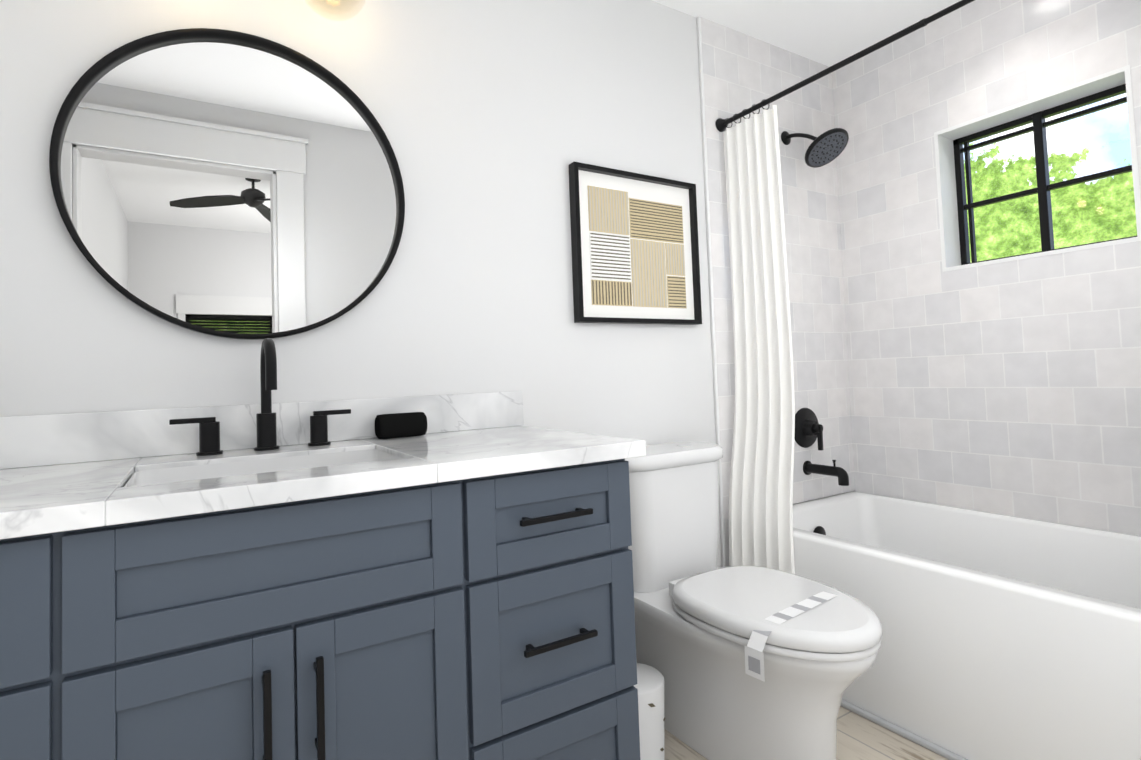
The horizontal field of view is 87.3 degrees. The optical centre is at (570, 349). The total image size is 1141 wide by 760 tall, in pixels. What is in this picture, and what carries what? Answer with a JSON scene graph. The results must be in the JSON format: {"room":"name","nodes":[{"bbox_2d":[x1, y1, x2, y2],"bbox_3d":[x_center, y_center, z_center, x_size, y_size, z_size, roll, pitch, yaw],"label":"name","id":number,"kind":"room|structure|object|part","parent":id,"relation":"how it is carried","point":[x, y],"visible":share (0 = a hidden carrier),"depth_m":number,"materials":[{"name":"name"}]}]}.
{"room":"bathroom","nodes":[
{"label":"bathroom","id":0,"kind":"room"},
{"bbox_2d":[0,0,851,567],"bbox_3d":[-0.123,-0.072,1.967,3.420,2.460,0.120,-1,-3,-32],"label":"wall","id":1,"kind":"structure","parent":0,"point":[494,118],"depth_m":1.76,"materials":[{"name":"white paint"}]},
{"bbox_2d":[49,28,404,339],"bbox_3d":[-0.790,-0.402,1.480,0.756,0.756,0.034,-1,-3,-32],"label":"framed mirror","id":2,"kind":"object","parent":1,"relation":"attached to","point":[225,183],"visible":0.98,"depth_m":1.46,"materials":[{"name":"black metal"}]},
{"bbox_2d":[0,391,523,469],"bbox_3d":[-0.787,0.187,1.452,1.500,0.106,0.020,-1,-3,-32],"label":"backsplash","id":3,"kind":"structure","parent":1,"relation":"attached to","point":[28,440],"depth_m":1.39,"materials":[{"name":"white stone"}]},
{"bbox_2d":[306,0,365,20],"bbox_3d":[-0.748,-0.971,1.444,0.486,0.272,0.207,-1,-3,-32],"label":"sconce","id":4,"kind":"object","parent":1,"relation":"attached to","point":[335,8],"visible":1,"depth_m":1.58,"materials":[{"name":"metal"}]},
{"bbox_2d":[569,162,701,324],"bbox_3d":[0.243,-0.356,2.119,0.543,0.530,0.035,-1,-3,-32],"label":"framed art","id":5,"kind":"object","parent":1,"relation":"attached to","point":[635,248],"visible":1,"depth_m":2.11,"materials":[{"name":"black paper"}]},
{"bbox_2d":[697,16,725,566],"bbox_3d":[0.549,-0.081,2.306,0.012,2.460,0.013,-1,-3,-32],"label":"trim","id":6,"kind":"structure","parent":1,"relation":"attached to","point":[716,406],"depth_m":2.31,"materials":[{"name":"white"}]},
{"bbox_2d":[700,17,854,518],"bbox_3d":[0.899,-0.335,2.541,0.835,1.958,0.012,-1,-3,-32],"label":"wall tile","id":7,"kind":"structure","parent":1,"relation":"attached to","point":[741,72],"depth_m":2.59,"materials":[{"name":"white tile"}]},
{"bbox_2d":[794,408,822,450],"bbox_3d":[1.022,0.334,2.519,0.170,0.175,0.078,-1,-3,-32],"label":"shower valve","id":8,"kind":"object","parent":7,"relation":"attached to","point":[808,429],"visible":0.94,"depth_m":2.52,"materials":[{"name":"black metal"}]},
{"bbox_2d":[781,128,848,167],"bbox_3d":[1.005,-0.853,2.472,0.186,0.197,0.272,-1,-3,-32],"label":"shower head","id":9,"kind":"object","parent":7,"relation":"attached to","point":[826,147],"visible":1,"depth_m":2.42},
{"bbox_2d":[803,460,848,485],"bbox_3d":[1.056,0.500,2.466,0.060,0.096,0.186,-1,-3,-32],"label":"tub spout","id":10,"kind":"object","parent":7,"relation":"attached to","point":[840,473],"visible":1,"depth_m":2.44,"materials":[{"name":"black metal"}]},
{"bbox_2d":[664,706,948,759],"bbox_3d":[0.471,1.131,1.077,3.470,0.060,2.120,-1,-3,-32],"label":"floor","id":11,"kind":"structure","parent":0,"point":[859,737],"depth_m":1.69,"materials":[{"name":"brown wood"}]},
{"bbox_2d":[0,446,645,759],"bbox_3d":[-0.623,0.700,1.162,1.462,0.884,0.628,-1,-3,-32],"label":"bathroom vanity","id":12,"kind":"object","parent":11,"relation":"on","point":[266,578],"depth_m":0.99,"materials":[{"name":"grey paint"}]},
{"bbox_2d":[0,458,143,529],"bbox_3d":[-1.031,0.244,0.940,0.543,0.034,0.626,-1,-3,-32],"label":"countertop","id":13,"kind":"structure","parent":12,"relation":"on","point":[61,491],"depth_m":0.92,"materials":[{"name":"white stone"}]},
{"bbox_2d":[116,446,415,501],"bbox_3d":[-0.583,0.305,1.179,0.494,0.147,0.334,-1,-3,-32],"label":"sink","id":14,"kind":"object","parent":13,"relation":"in","point":[175,478],"depth_m":1.20,"materials":[{"name":"white ceramic"}]},
{"bbox_2d":[356,426,645,473],"bbox_3d":[-0.200,0.237,1.457,0.475,0.034,0.626,-1,-3,-32],"label":"countertop","id":15,"kind":"structure","parent":12,"relation":"on","point":[445,451],"depth_m":1.29,"materials":[{"name":"white stone"}]},
{"bbox_2d":[169,338,351,455],"bbox_3d":[-0.691,0.103,1.368,0.380,0.258,0.162,-1,-3,-32],"label":"faucet","id":16,"kind":"object","parent":15,"relation":"on","point":[209,428],"depth_m":1.39,"materials":[{"name":"black metal"}]},
{"bbox_2d":[375,412,426,438],"bbox_3d":[-0.449,0.201,1.587,0.124,0.064,0.072,-1,-3,-32],"label":"speaker","id":17,"kind":"object","parent":15,"relation":"on","point":[399,425],"visible":0.96,"depth_m":1.56,"materials":[{"name":"black fabric"}]},
{"bbox_2d":[634,663,664,759],"bbox_3d":[0.174,1.011,1.620,0.170,0.244,0.171,-1,-3,-32],"label":"waste bin","id":18,"kind":"object","parent":11,"relation":"on","point":[649,685],"visible":0.38,"depth_m":1.56,"materials":[{"name":"white plastic"}]},
{"bbox_2d":[625,442,882,759],"bbox_3d":[0.472,0.718,1.713,0.462,0.817,0.827,-1,-3,-32],"label":"toilet","id":19,"kind":"object","parent":11,"relation":"on","point":[755,663],"visible":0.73,"depth_m":1.60,"materials":[{"name":"white ceramic"}]},
{"bbox_3d":[0.307,0.535,1.976,0.462,0.418,0.228,-1,-3,-32],"label":"tank","id":20,"kind":"part","parent":19,"relation":"part of","materials":[{"name":"white ceramic"}]},
{"bbox_2d":[793,491,1140,759],"bbox_3d":[1.355,0.851,1.855,0.798,0.499,1.520,-1,-3,-32],"label":"bathtub","id":21,"kind":"object","parent":11,"relation":"on","point":[1006,637],"visible":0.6,"depth_m":1.66,"materials":[{"name":"white ceramic"}]},
{"bbox_2d":[840,699,967,759],"bbox_3d":[1.019,1.096,1.623,0.021,0.016,1.508,-1,-3,-32],"label":"trim","id":22,"kind":"structure","parent":21,"relation":"attached to","point":[917,739],"depth_m":1.72,"materials":[{"name":"white wood"}]},
{"bbox_2d":[652,0,960,66],"bbox_3d":[0.311,-1.380,1.249,3.420,0.060,1.940,-1,-3,-32],"label":"ceiling","id":23,"kind":"structure","parent":0,"point":[828,33],"depth_m":2.40,"materials":[{"name":"white paint"}]},
{"bbox_2d":[832,0,1140,535],"bbox_3d":[1.779,-0.135,2.079,0.170,2.460,1.940,-1,-3,-32],"label":"wall","id":24,"kind":"structure","parent":0,"point":[1011,388],"depth_m":2.27,"materials":[{"name":"tile"}]},
{"bbox_2d":[934,65,1140,271],"bbox_3d":[1.705,-0.608,2.191,0.172,0.564,0.599,-1,-3,-32],"label":"window","id":25,"kind":"structure","parent":24,"relation":"in","point":[1044,186],"depth_m":2.21,"materials":[{"name":"black metal"}]},
{"bbox_3d":[1.737,-0.177,1.086,0.950,2.460,0.295,-1,-3,-32],"label":"wall","id":26,"kind":"structure","parent":0,"visible":0},
{"bbox_2d":[715,0,974,573],"bbox_3d":[0.994,0.042,1.675,0.137,2.007,1.512,-1,-3,-32],"label":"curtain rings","id":27,"kind":"object","parent":26,"relation":"attached to","point":[761,505],"visible":0.92,"depth_m":2.18,"materials":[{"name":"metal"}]},
{"bbox_2d":[723,105,801,573],"bbox_3d":[0.679,0.106,2.163,0.115,1.945,0.313,-1,-3,-32],"label":"shower curtain","id":28,"kind":"object","parent":27,"relation":"hanging from","point":[762,461],"depth_m":2.18,"materials":[{"name":"fabric"}]},
{"label":"outside","id":29,"kind":"structure","parent":0,"visible":0},
{"bbox_2d":[963,93,1136,262],"bbox_3d":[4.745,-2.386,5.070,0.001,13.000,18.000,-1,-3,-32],"label":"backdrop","id":30,"kind":"structure","parent":29,"point":[1112,144],"depth_m":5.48,"materials":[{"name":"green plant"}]}
]}

